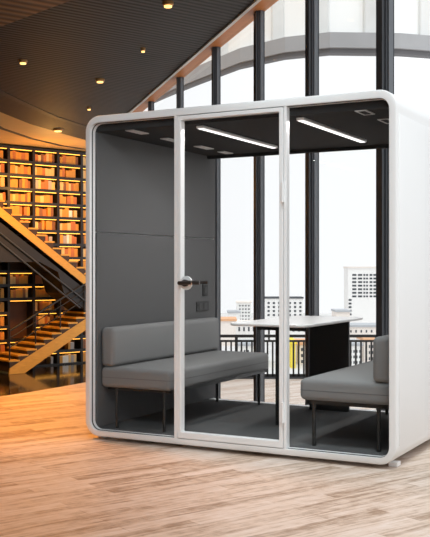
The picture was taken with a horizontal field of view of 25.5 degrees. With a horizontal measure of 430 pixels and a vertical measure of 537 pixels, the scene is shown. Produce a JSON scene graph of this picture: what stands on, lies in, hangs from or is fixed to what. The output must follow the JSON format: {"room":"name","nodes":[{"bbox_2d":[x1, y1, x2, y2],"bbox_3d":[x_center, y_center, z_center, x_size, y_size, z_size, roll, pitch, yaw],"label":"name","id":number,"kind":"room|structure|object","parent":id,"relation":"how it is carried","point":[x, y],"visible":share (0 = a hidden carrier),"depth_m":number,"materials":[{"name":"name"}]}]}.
{"room":"library","nodes":[
{"label":"library","id":0,"kind":"room"},
{"bbox_2d":[0,363,85,395],"bbox_3d":[-6.875,2.966,18.000,12.250,0.197,26.000,0,0,0],"label":"floor","id":1,"kind":"structure","parent":0,"point":[38,378],"depth_m":24.77,"materials":[{"name":"black stone"}]},
{"bbox_2d":[0,145,8,351],"bbox_3d":[-6.321,-0.306,27.083,0.775,6.437,0.400,0,0,-41],"label":"bookcase","id":2,"kind":"object","parent":1,"relation":"on","point":[4,266],"visible":0.59,"depth_m":27.17,"materials":[{"name":"brown wood"}]},
{"bbox_2d":[0,316,3,325],"bbox_3d":[-6.152,1.505,27.222,0.117,0.261,0.241,0,0,-41],"label":"book","id":3,"kind":"object","parent":2,"relation":"on","point":[1,317],"visible":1,"depth_m":27.13,"materials":[{"name":"orange paper"}]},
{"bbox_2d":[0,288,3,297],"bbox_3d":[-6.138,0.706,27.210,0.099,0.271,0.205,0,0,-41],"label":"book","id":4,"kind":"object","parent":2,"relation":"on","point":[1,289],"visible":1,"depth_m":27.13,"materials":[{"name":"brown paper"}]},
{"bbox_2d":[0,302,3,311],"bbox_3d":[-6.134,1.102,27.220,0.087,0.274,0.216,0,0,-41],"label":"book","id":5,"kind":"object","parent":2,"relation":"on","point":[1,303],"visible":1,"depth_m":27.13,"materials":[{"name":"brown paper"}]},
{"bbox_2d":[0,163,3,172],"bbox_3d":[-6.137,-2.865,27.219,0.111,0.268,0.217,0,0,-41],"label":"book","id":6,"kind":"object","parent":2,"relation":"on","point":[1,164],"visible":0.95,"depth_m":27.13,"materials":[{"name":"orange paper"}]},
{"bbox_2d":[0,177,4,186],"bbox_3d":[-6.139,-2.471,27.227,0.118,0.272,0.233,0,0,-41],"label":"book","id":7,"kind":"object","parent":2,"relation":"on","point":[2,178],"visible":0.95,"depth_m":27.14,"materials":[{"name":"orange paper"}]},
{"bbox_2d":[0,344,4,351],"bbox_3d":[-6.127,2.303,27.224,0.119,0.254,0.212,0,0,-41],"label":"book","id":8,"kind":"object","parent":2,"relation":"on","point":[1,345],"visible":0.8,"depth_m":27.15,"materials":[{"name":"orange paper"}]},
{"bbox_2d":[9,145,33,344],"bbox_3d":[-5.717,-0.306,27.599,0.806,6.437,0.400,0,0,-41],"label":"bookcase","id":9,"kind":"object","parent":1,"relation":"on","point":[20,309],"visible":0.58,"depth_m":27.70,"materials":[{"name":"brown wood"}]},
{"bbox_2d":[12,274,18,283],"bbox_3d":[-5.787,0.309,27.531,0.104,0.271,0.237,0,0,-41],"label":"book","id":10,"kind":"object","parent":9,"relation":"on","point":[14,275],"visible":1,"depth_m":27.45,"materials":[{"name":"brown paper"}]},
{"bbox_2d":[12,289,19,297],"bbox_3d":[-5.775,0.716,27.539,0.117,0.251,0.233,0,0,-41],"label":"book","id":11,"kind":"object","parent":9,"relation":"on","point":[17,290],"visible":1,"depth_m":27.47,"materials":[{"name":"brown paper"}]},
{"bbox_2d":[16,288,22,297],"bbox_3d":[-5.692,0.709,27.613,0.098,0.265,0.239,0,0,-41],"label":"book","id":12,"kind":"object","parent":9,"relation":"on","point":[21,289],"visible":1,"depth_m":27.53,"materials":[{"name":"brown paper"}]},
{"bbox_2d":[18,179,21,187],"bbox_3d":[-5.695,-2.461,27.592,0.096,0.252,0.210,0,0,-41],"label":"book","id":13,"kind":"object","parent":9,"relation":"on","point":[19,180],"visible":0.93,"depth_m":27.51,"materials":[{"name":"paper"}]},
{"bbox_2d":[18,165,23,173],"bbox_3d":[-5.671,-2.864,27.636,0.110,0.264,0.245,0,0,-41],"label":"book","id":14,"kind":"object","parent":9,"relation":"on","point":[20,166],"visible":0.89,"depth_m":27.55,"materials":[{"name":"orange paper"}]},
{"bbox_2d":[19,194,24,201],"bbox_3d":[-5.639,-2.046,27.645,0.123,0.216,0.218,0,0,-41],"label":"book","id":15,"kind":"object","parent":9,"relation":"on","point":[22,195],"visible":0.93,"depth_m":27.57,"materials":[{"name":"orange paper"}]},
{"bbox_2d":[22,207,26,214],"bbox_3d":[-5.577,-1.667,27.691,0.090,0.253,0.208,0,0,-41],"label":"book","id":16,"kind":"object","parent":9,"relation":"on","point":[24,209],"visible":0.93,"depth_m":27.61,"materials":[{"name":"orange paper"}]},
{"bbox_2d":[23,288,27,296],"bbox_3d":[-5.551,0.704,27.724,0.075,0.275,0.223,0,0,-41],"label":"book","id":17,"kind":"object","parent":9,"relation":"on","point":[25,289],"visible":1,"depth_m":27.63,"materials":[{"name":"brown paper"}]},
{"bbox_2d":[24,276,27,283],"bbox_3d":[-5.573,0.330,27.720,0.121,0.230,0.245,0,0,-41],"label":"book","id":18,"kind":"object","parent":9,"relation":"on","point":[25,277],"visible":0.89,"depth_m":27.62,"materials":[{"name":"brown paper"}]},
{"bbox_2d":[25,153,28,160],"bbox_3d":[-5.545,-3.248,27.733,0.113,0.238,0.229,0,0,-41],"label":"book","id":19,"kind":"object","parent":9,"relation":"on","point":[26,154],"visible":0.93,"depth_m":27.64,"materials":[{"name":"orange paper"}]},
{"bbox_2d":[24,193,29,201],"bbox_3d":[-5.488,-2.072,27.763,0.093,0.268,0.202,0,0,-41],"label":"book","id":20,"kind":"object","parent":9,"relation":"on","point":[28,194],"visible":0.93,"depth_m":27.68,"materials":[{"name":"orange paper"}]},
{"bbox_2d":[27,166,30,174],"bbox_3d":[-5.490,-2.852,27.776,0.106,0.241,0.222,0,0,-41],"label":"book","id":21,"kind":"object","parent":9,"relation":"on","point":[28,168],"visible":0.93,"depth_m":27.70,"materials":[{"name":"orange paper"}]},
{"bbox_2d":[0,283,85,373],"bbox_3d":[-4.798,1.511,27.063,2.964,2.709,1.110,0,0,-41],"label":"staircase","id":22,"kind":"structure","parent":1,"relation":"on","point":[20,358],"depth_m":26.59,"materials":[{"name":"orange wood"}]},
{"bbox_2d":[0,200,85,311],"bbox_3d":[-5.066,-0.232,26.834,3.676,3.579,1.110,0,0,-41],"label":"staircase","id":23,"kind":"structure","parent":22,"relation":"on","point":[60,276],"depth_m":26.48,"materials":[{"name":"orange wood"}]},
{"bbox_2d":[34,148,57,366],"bbox_3d":[-5.096,-0.306,28.131,0.820,6.437,0.400,0,0,-41],"label":"bookcase","id":24,"kind":"object","parent":1,"relation":"on","point":[38,192],"visible":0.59,"depth_m":28.15,"materials":[{"name":"brown wood"}]},
{"bbox_2d":[35,208,38,215],"bbox_3d":[-5.275,-1.664,27.946,0.118,0.247,0.202,0,0,-41],"label":"book","id":25,"kind":"object","parent":24,"relation":"on","point":[36,209],"visible":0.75,"depth_m":27.86,"materials":[{"name":"orange paper"}]},
{"bbox_2d":[35,289,38,296],"bbox_3d":[-5.292,0.728,27.950,0.102,0.227,0.229,0,0,-41],"label":"book","id":26,"kind":"object","parent":24,"relation":"on","point":[36,290],"visible":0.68,"depth_m":27.86,"materials":[{"name":"brown paper"}]},
{"bbox_2d":[36,316,41,323],"bbox_3d":[-5.207,1.522,28.010,0.119,0.227,0.210,0,0,-41],"label":"book","id":27,"kind":"object","parent":24,"relation":"on","point":[39,317],"visible":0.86,"depth_m":27.94,"materials":[{"name":"orange paper"}]},
{"bbox_2d":[38,302,41,310],"bbox_3d":[-5.194,1.117,28.036,0.098,0.243,0.233,0,0,-41],"label":"book","id":28,"kind":"object","parent":24,"relation":"on","point":[39,303],"visible":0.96,"depth_m":27.95,"materials":[{"name":"brown paper"}]},
{"bbox_2d":[38,275,41,283],"bbox_3d":[-5.221,0.313,28.018,0.107,0.262,0.241,0,0,-41],"label":"book","id":29,"kind":"object","parent":24,"relation":"on","point":[39,277],"visible":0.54,"depth_m":27.91,"materials":[{"name":"brown paper"}]},
{"bbox_2d":[39,208,42,215],"bbox_3d":[-5.196,-1.654,28.036,0.114,0.227,0.235,0,0,-41],"label":"book","id":30,"kind":"object","parent":24,"relation":"on","point":[40,209],"visible":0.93,"depth_m":27.94,"materials":[{"name":"orange paper"}]},
{"bbox_2d":[38,220,43,229],"bbox_3d":[-5.139,-1.281,28.082,0.084,0.275,0.232,0,0,-41],"label":"book","id":31,"kind":"object","parent":24,"relation":"on","point":[40,221],"visible":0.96,"depth_m":28.00,"materials":[{"name":"orange paper"}]},
{"bbox_2d":[41,180,47,188],"bbox_3d":[-5.058,-2.472,28.158,0.121,0.275,0.242,0,0,-41],"label":"book","id":32,"kind":"object","parent":24,"relation":"on","point":[45,181],"visible":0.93,"depth_m":28.07,"materials":[{"name":"orange paper"}]},
{"bbox_2d":[44,221,48,229],"bbox_3d":[-5.023,-1.277,28.175,0.101,0.266,0.222,0,0,-41],"label":"book","id":33,"kind":"object","parent":24,"relation":"on","point":[46,223],"visible":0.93,"depth_m":28.09,"materials":[{"name":"orange paper"}]},
{"bbox_2d":[44,208,50,215],"bbox_3d":[-4.974,-1.671,28.209,0.100,0.261,0.209,0,0,-41],"label":"book","id":34,"kind":"object","parent":24,"relation":"on","point":[48,210],"visible":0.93,"depth_m":28.13,"materials":[{"name":"orange paper"}]},
{"bbox_2d":[46,356,52,363],"bbox_3d":[-4.916,2.724,28.284,0.090,0.205,0.249,0,0,-41],"label":"book","id":35,"kind":"object","parent":24,"relation":"on","point":[49,359],"visible":0.86,"depth_m":28.21,"materials":[{"name":"paper"}]},
{"bbox_2d":[48,181,51,189],"bbox_3d":[-4.962,-2.467,28.228,0.110,0.265,0.222,0,0,-41],"label":"book","id":36,"kind":"object","parent":24,"relation":"on","point":[49,182],"visible":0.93,"depth_m":28.16,"materials":[{"name":"paper"}]},
{"bbox_2d":[58,150,81,364],"bbox_3d":[-4.471,-0.306,28.666,0.817,6.437,0.400,0,0,-41],"label":"bookcase","id":37,"kind":"object","parent":1,"relation":"on","point":[77,350],"visible":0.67,"depth_m":28.71,"materials":[{"name":"brown wood"}]},
{"bbox_2d":[60,168,64,176],"bbox_3d":[-4.607,-2.867,28.533,0.087,0.270,0.225,0,0,-41],"label":"book","id":38,"kind":"object","parent":37,"relation":"on","point":[62,169],"visible":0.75,"depth_m":28.45,"materials":[{"name":"paper"}]},
{"bbox_2d":[60,155,65,163],"bbox_3d":[-4.586,-3.259,28.553,0.124,0.261,0.227,0,0,-41],"label":"book","id":39,"kind":"object","parent":37,"relation":"on","point":[63,156],"visible":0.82,"depth_m":28.47,"materials":[{"name":"orange paper"}]},
{"bbox_2d":[61,208,68,216],"bbox_3d":[-4.524,-1.679,28.618,0.125,0.276,0.246,0,0,-41],"label":"book","id":40,"kind":"object","parent":37,"relation":"on","point":[65,209],"visible":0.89,"depth_m":28.54,"materials":[{"name":"orange paper"}]},
{"bbox_2d":[63,236,66,243],"bbox_3d":[-4.569,-0.866,28.566,0.123,0.238,0.226,0,0,-41],"label":"book","id":41,"kind":"object","parent":37,"relation":"on","point":[64,237],"visible":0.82,"depth_m":28.48,"materials":[{"name":"paper"}]},
{"bbox_2d":[63,182,68,190],"bbox_3d":[-4.505,-2.467,28.616,0.084,0.265,0.219,0,0,-41],"label":"book","id":42,"kind":"object","parent":37,"relation":"on","point":[67,183],"visible":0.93,"depth_m":28.54,"materials":[{"name":"orange paper"}]},
{"bbox_2d":[64,342,69,348],"bbox_3d":[-4.454,2.296,28.663,0.075,0.266,0.223,0,0,-41],"label":"book","id":43,"kind":"object","parent":37,"relation":"on","point":[66,346],"visible":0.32,"depth_m":28.59,"materials":[{"name":"brown paper"}]},
{"bbox_2d":[65,353,70,362],"bbox_3d":[-4.437,2.695,28.667,0.088,0.264,0.206,0,0,-41],"label":"book","id":44,"kind":"object","parent":37,"relation":"on","point":[68,354],"visible":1,"depth_m":28.58,"materials":[{"name":"brown paper"}]},
{"bbox_2d":[65,223,70,229],"bbox_3d":[-4.466,-1.256,28.665,0.116,0.226,0.242,0,0,-41],"label":"book","id":45,"kind":"object","parent":37,"relation":"on","point":[68,224],"visible":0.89,"depth_m":28.58,"materials":[{"name":"orange paper"}]},
{"bbox_2d":[66,197,70,203],"bbox_3d":[-4.463,-2.050,28.647,0.124,0.225,0.212,0,0,-41],"label":"book","id":46,"kind":"object","parent":37,"relation":"on","point":[68,199],"visible":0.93,"depth_m":28.56,"materials":[{"name":"orange paper"}]},
{"bbox_2d":[68,169,75,177],"bbox_3d":[-4.341,-2.863,28.776,0.113,0.262,0.248,0,0,-41],"label":"book","id":47,"kind":"object","parent":37,"relation":"on","point":[72,170],"visible":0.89,"depth_m":28.69,"materials":[{"name":"orange paper"}]},
{"bbox_2d":[72,156,75,164],"bbox_3d":[-4.330,-3.259,28.768,0.113,0.260,0.223,0,0,-41],"label":"book","id":48,"kind":"object","parent":37,"relation":"on","point":[73,157],"visible":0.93,"depth_m":28.69,"materials":[{"name":"orange paper"}]},
{"bbox_2d":[72,210,76,216],"bbox_3d":[-4.287,-1.648,28.805,0.101,0.215,0.222,0,0,-41],"label":"book","id":49,"kind":"object","parent":37,"relation":"on","point":[74,212],"visible":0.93,"depth_m":28.72,"materials":[{"name":"orange paper"}]},
{"bbox_2d":[74,249,77,256],"bbox_3d":[-4.270,-0.475,28.806,0.119,0.251,0.201,0,0,-41],"label":"book","id":50,"kind":"object","parent":37,"relation":"on","point":[75,250],"visible":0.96,"depth_m":28.73,"materials":[{"name":"orange paper"}]},
{"bbox_2d":[82,152,85,362],"bbox_3d":[-3.924,-0.306,29.134,0.616,6.437,0.400,0,0,-41],"label":"bookcase","id":51,"kind":"object","parent":1,"relation":"on","point":[83,153],"visible":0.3,"depth_m":28.82,"materials":[{"name":"brown wood"}]},
{"bbox_2d":[0,0,253,151],"bbox_3d":[-5.907,-3.690,12.500,14.186,0.300,37.000,0,0,0],"label":"ceiling","id":52,"kind":"structure","parent":0,"point":[66,46],"depth_m":15.87,"materials":[{"name":"grey metal"}]},
{"bbox_2d":[18,59,26,64],"bbox_3d":[-3.260,-3.505,16.130,0.150,0.070,0.150,0,0,0],"label":"ceiling light","id":53,"kind":"object","parent":52,"relation":"attached to","point":[21,61],"visible":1,"depth_m":16.08,"materials":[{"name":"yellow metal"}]},
{"bbox_2d":[0,0,70,26],"bbox_3d":[-2.851,-3.510,10.364,7.473,0.061,12.158,0,0,0],"label":"ceiling panel","id":54,"kind":"object","parent":52,"relation":"attached to","point":[11,11],"visible":1,"depth_m":12.67,"materials":[{"name":"brown wood"}]},
{"bbox_2d":[0,126,85,149],"bbox_3d":[-4.926,-3.567,25.494,0.639,0.017,6.177,0,0,15],"label":"trim","id":55,"kind":"structure","parent":52,"relation":"attached to","point":[1,128],"depth_m":26.04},
{"bbox_2d":[0,89,86,127],"bbox_3d":[-3.719,-3.544,21.567,0.527,0.032,7.000,0,0,14],"label":"trim","id":56,"kind":"structure","parent":52,"relation":"attached to","point":[2,92],"depth_m":21.00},
{"bbox_2d":[53,128,62,131],"bbox_3d":[-3.984,-3.505,24.108,0.260,0.070,0.260,0,0,0],"label":"ceiling light","id":57,"kind":"object","parent":52,"relation":"attached to","point":[54,129],"visible":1,"depth_m":24.03,"materials":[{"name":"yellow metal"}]},
{"bbox_2d":[95,78,104,82],"bbox_3d":[-2.148,-3.505,17.747,0.170,0.070,0.170,0,0,0],"label":"ceiling light","id":58,"kind":"object","parent":52,"relation":"attached to","point":[98,80],"visible":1,"depth_m":17.69,"materials":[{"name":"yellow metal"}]},
{"bbox_2d":[162,0,173,7],"bbox_3d":[-0.624,-3.505,12.619,0.150,0.070,0.150,0,0,0],"label":"ceiling light","id":59,"kind":"object","parent":52,"relation":"attached to","point":[167,4],"visible":1,"depth_m":12.57,"materials":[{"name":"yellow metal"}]},
{"bbox_2d":[128,0,260,112],"bbox_3d":[1.076,-3.535,10.650,0.053,0.050,34.576,0,0,-16],"label":"trim","id":60,"kind":"structure","parent":52,"relation":"attached to","point":[255,2],"depth_m":15.23,"materials":[{"name":"white metal"}]},
{"bbox_2d":[0,382,429,536],"bbox_3d":[-2.682,2.050,2.725,16.636,1.630,15.450,0,0,0],"label":"floor","id":61,"kind":"structure","parent":0,"point":[59,478],"depth_m":5.38,"materials":[{"name":"brown wood"}]},
{"bbox_2d":[86,90,429,466],"bbox_3d":[0.516,0.067,7.149,2.336,2.337,1.962,0,0,28],"label":"pod","id":62,"kind":"object","parent":61,"relation":"on","point":[150,175],"visible":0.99,"depth_m":6.86,"materials":[{"name":"white metal"}]},
{"bbox_2d":[125,130,148,134],"bbox_3d":[-0.566,-0.993,6.907,0.070,0.007,0.210,0,0,28],"label":"ceiling vent","id":63,"kind":"object","parent":62,"relation":"attached to","point":[140,132],"depth_m":6.90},
{"bbox_2d":[102,317,268,432],"bbox_3d":[-0.186,0.793,7.532,0.604,0.728,1.654,0,0,28],"label":"upholstered bench","id":64,"kind":"object","parent":62,"relation":"on","point":[136,357],"visible":1,"depth_m":7.21,"materials":[{"name":"grey fabric"}]},
{"bbox_2d":[196,301,208,310],"bbox_3d":[-0.108,0.330,8.307,0.008,0.080,0.220,0,0,28],"label":"power socket","id":65,"kind":"object","parent":62,"relation":"attached to","point":[200,305],"depth_m":8.30,"materials":[{"name":"black plastic"}]},
{"bbox_2d":[202,284,207,295],"bbox_3d":[-0.087,0.190,8.347,0.009,0.100,0.090,0,0,28],"label":"light switch","id":66,"kind":"object","parent":62,"relation":"attached to","point":[204,286],"depth_m":8.33,"materials":[{"name":"black plastic"}]},
{"bbox_2d":[231,316,362,424],"bbox_3d":[0.646,0.773,7.211,0.600,0.767,1.250,0,0,28],"label":"meeting table","id":67,"kind":"object","parent":62,"relation":"on","point":[329,336],"visible":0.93,"depth_m":7.68,"materials":[{"name":"white laminate"}]},
{"bbox_2d":[300,335,388,451],"bbox_3d":[1.211,0.793,6.783,0.623,0.728,1.654,0,0,28],"label":"upholstered bench","id":68,"kind":"object","parent":62,"relation":"on","point":[365,385],"visible":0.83,"depth_m":6.06,"materials":[{"name":"grey fabric"}]},
{"bbox_2d":[355,110,374,114],"bbox_3d":[0.954,-0.993,6.045,0.075,0.007,0.174,0,0,28],"label":"ceiling vent","id":69,"kind":"object","parent":62,"relation":"attached to","point":[361,112],"depth_m":6.04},
{"bbox_2d":[132,0,393,410],"bbox_3d":[1.234,-0.347,10.652,0.253,6.425,34.626,0,0,-16],"label":"window","id":70,"kind":"structure","parent":0,"point":[384,8],"depth_m":11.11,"materials":[{"name":"metal"}]},
{"bbox_2d":[221,379,375,409],"bbox_3d":[2.800,2.965,16.500,9.400,0.200,23.000,0,0,0],"label":"floor","id":71,"kind":"structure","parent":0,"point":[236,389],"depth_m":22.13,"materials":[{"name":"brown wood"}]},
{"bbox_2d":[221,334,375,378],"bbox_3d":[2.389,2.292,24.720,7.222,1.147,0.160,0,0,0],"label":"balcony railing","id":72,"kind":"object","parent":71,"relation":"on","point":[236,336],"visible":0.21,"depth_m":24.68,"materials":[{"name":"black metal"}]},
{"label":"outside","id":73,"kind":"structure","parent":0,"visible":0},
{"bbox_2d":[154,0,429,102],"bbox_3d":[2.476,-8.440,28.247,13.282,5.520,5.576,0,0,26],"label":"building wing","id":74,"kind":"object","parent":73,"point":[346,27],"visible":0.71,"depth_m":25.51,"materials":[{"name":"grey concrete"}]},
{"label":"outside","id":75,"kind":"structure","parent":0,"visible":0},
{"bbox_2d":[221,313,363,373],"bbox_3d":[50.000,25.485,300.000,600.000,0.500,480.000,0,0,0],"label":"ground","id":76,"kind":"structure","parent":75,"point":[222,314],"depth_m":288.87,"materials":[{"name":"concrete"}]},
{"bbox_2d":[221,317,236,345],"bbox_3d":[3.263,20.833,317.000,7.779,8.803,14.600,0,0,0],"label":"house","id":77,"kind":"structure","parent":76,"relation":"on","point":[226,327],"depth_m":309.99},
{"bbox_2d":[227,310,240,319],"bbox_3d":[8.000,21.636,407.000,5.653,7.198,14.600,0,0,0],"label":"apartment building","id":78,"kind":"structure","parent":76,"relation":"on","point":[231,313],"depth_m":399.98,"materials":[{"name":"white concrete"}]},
{"bbox_2d":[236,301,251,319],"bbox_3d":[13.889,20.529,462.000,7.305,9.411,14.600,0,0,0],"label":"apartment building","id":79,"kind":"structure","parent":76,"relation":"on","point":[244,307],"depth_m":455.01,"materials":[{"name":"white concrete"}]},
{"bbox_2d":[238,339,253,351],"bbox_3d":[9.210,22.545,257.000,6.916,5.700,14.600,0,0,0],"label":"house","id":80,"kind":"structure","parent":76,"relation":"on","point":[239,343],"depth_m":250.00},
{"bbox_2d":[236,320,267,339],"bbox_3d":[10.074,21.907,337.000,17.274,6.656,14.600,0,0,0],"label":"apartment building","id":81,"kind":"structure","parent":76,"relation":"on","point":[239,329],"depth_m":329.98,"materials":[{"name":"white concrete"}]},
{"bbox_2d":[265,296,303,318],"bbox_3d":[32.447,19.373,457.000,19.074,11.724,14.600,0,0,0],"label":"apartment building","id":82,"kind":"structure","parent":76,"relation":"on","point":[271,302],"depth_m":450.04,"materials":[{"name":"white concrete"}]},
{"bbox_2d":[268,330,304,339],"bbox_3d":[32.132,22.081,337.000,26.653,6.309,14.600,0,0,0],"label":"apartment building","id":83,"kind":"structure","parent":76,"relation":"on","point":[269,331],"depth_m":329.98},
{"bbox_2d":[289,338,296,367],"bbox_3d":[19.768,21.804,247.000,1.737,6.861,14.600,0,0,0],"label":"apartment building","id":84,"kind":"structure","parent":76,"relation":"on","point":[290,343],"depth_m":240.01,"materials":[{"name":"yellow paint"}]},
{"bbox_2d":[294,338,304,363],"bbox_3d":[26.053,22.333,257.000,9.021,5.803,14.600,0,0,0],"label":"house","id":85,"kind":"structure","parent":76,"relation":"on","point":[301,343],"depth_m":251.53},
{"bbox_2d":[331,309,350,316],"bbox_3d":[51.200,20.968,387.000,6.200,8.535,14.600,0,0,0],"label":"shed","id":86,"kind":"object","parent":76,"relation":"on","point":[335,312],"visible":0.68,"depth_m":379.99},
{"bbox_2d":[350,339,362,365],"bbox_3d":[35.847,22.635,252.000,4.726,6.696,14.600,0,0,0],"label":"house","id":87,"kind":"structure","parent":76,"relation":"on","point":[353,343],"depth_m":244.98,"materials":[{"name":"white"}]},
{"bbox_2d":[343,266,375,322],"bbox_3d":[69.474,12.152,447.000,16.347,26.167,14.600,0,0,0],"label":"apartment building","id":88,"kind":"structure","parent":76,"relation":"on","point":[359,281],"depth_m":440.04,"materials":[{"name":"white concrete"}]},
{"bbox_2d":[350,323,375,338],"bbox_3d":[54.305,22.582,342.000,16.821,5.306,14.600,0,0,0],"label":"apartment building","id":89,"kind":"structure","parent":76,"relation":"on","point":[355,328],"depth_m":335.01,"materials":[{"name":"white concrete"}]},
{"bbox_2d":[356,338,374,362],"bbox_3d":[42.679,22.466,262.000,5.969,7.411,14.600,0,0,0],"label":"house","id":90,"kind":"structure","parent":76,"relation":"on","point":[368,343],"depth_m":254.99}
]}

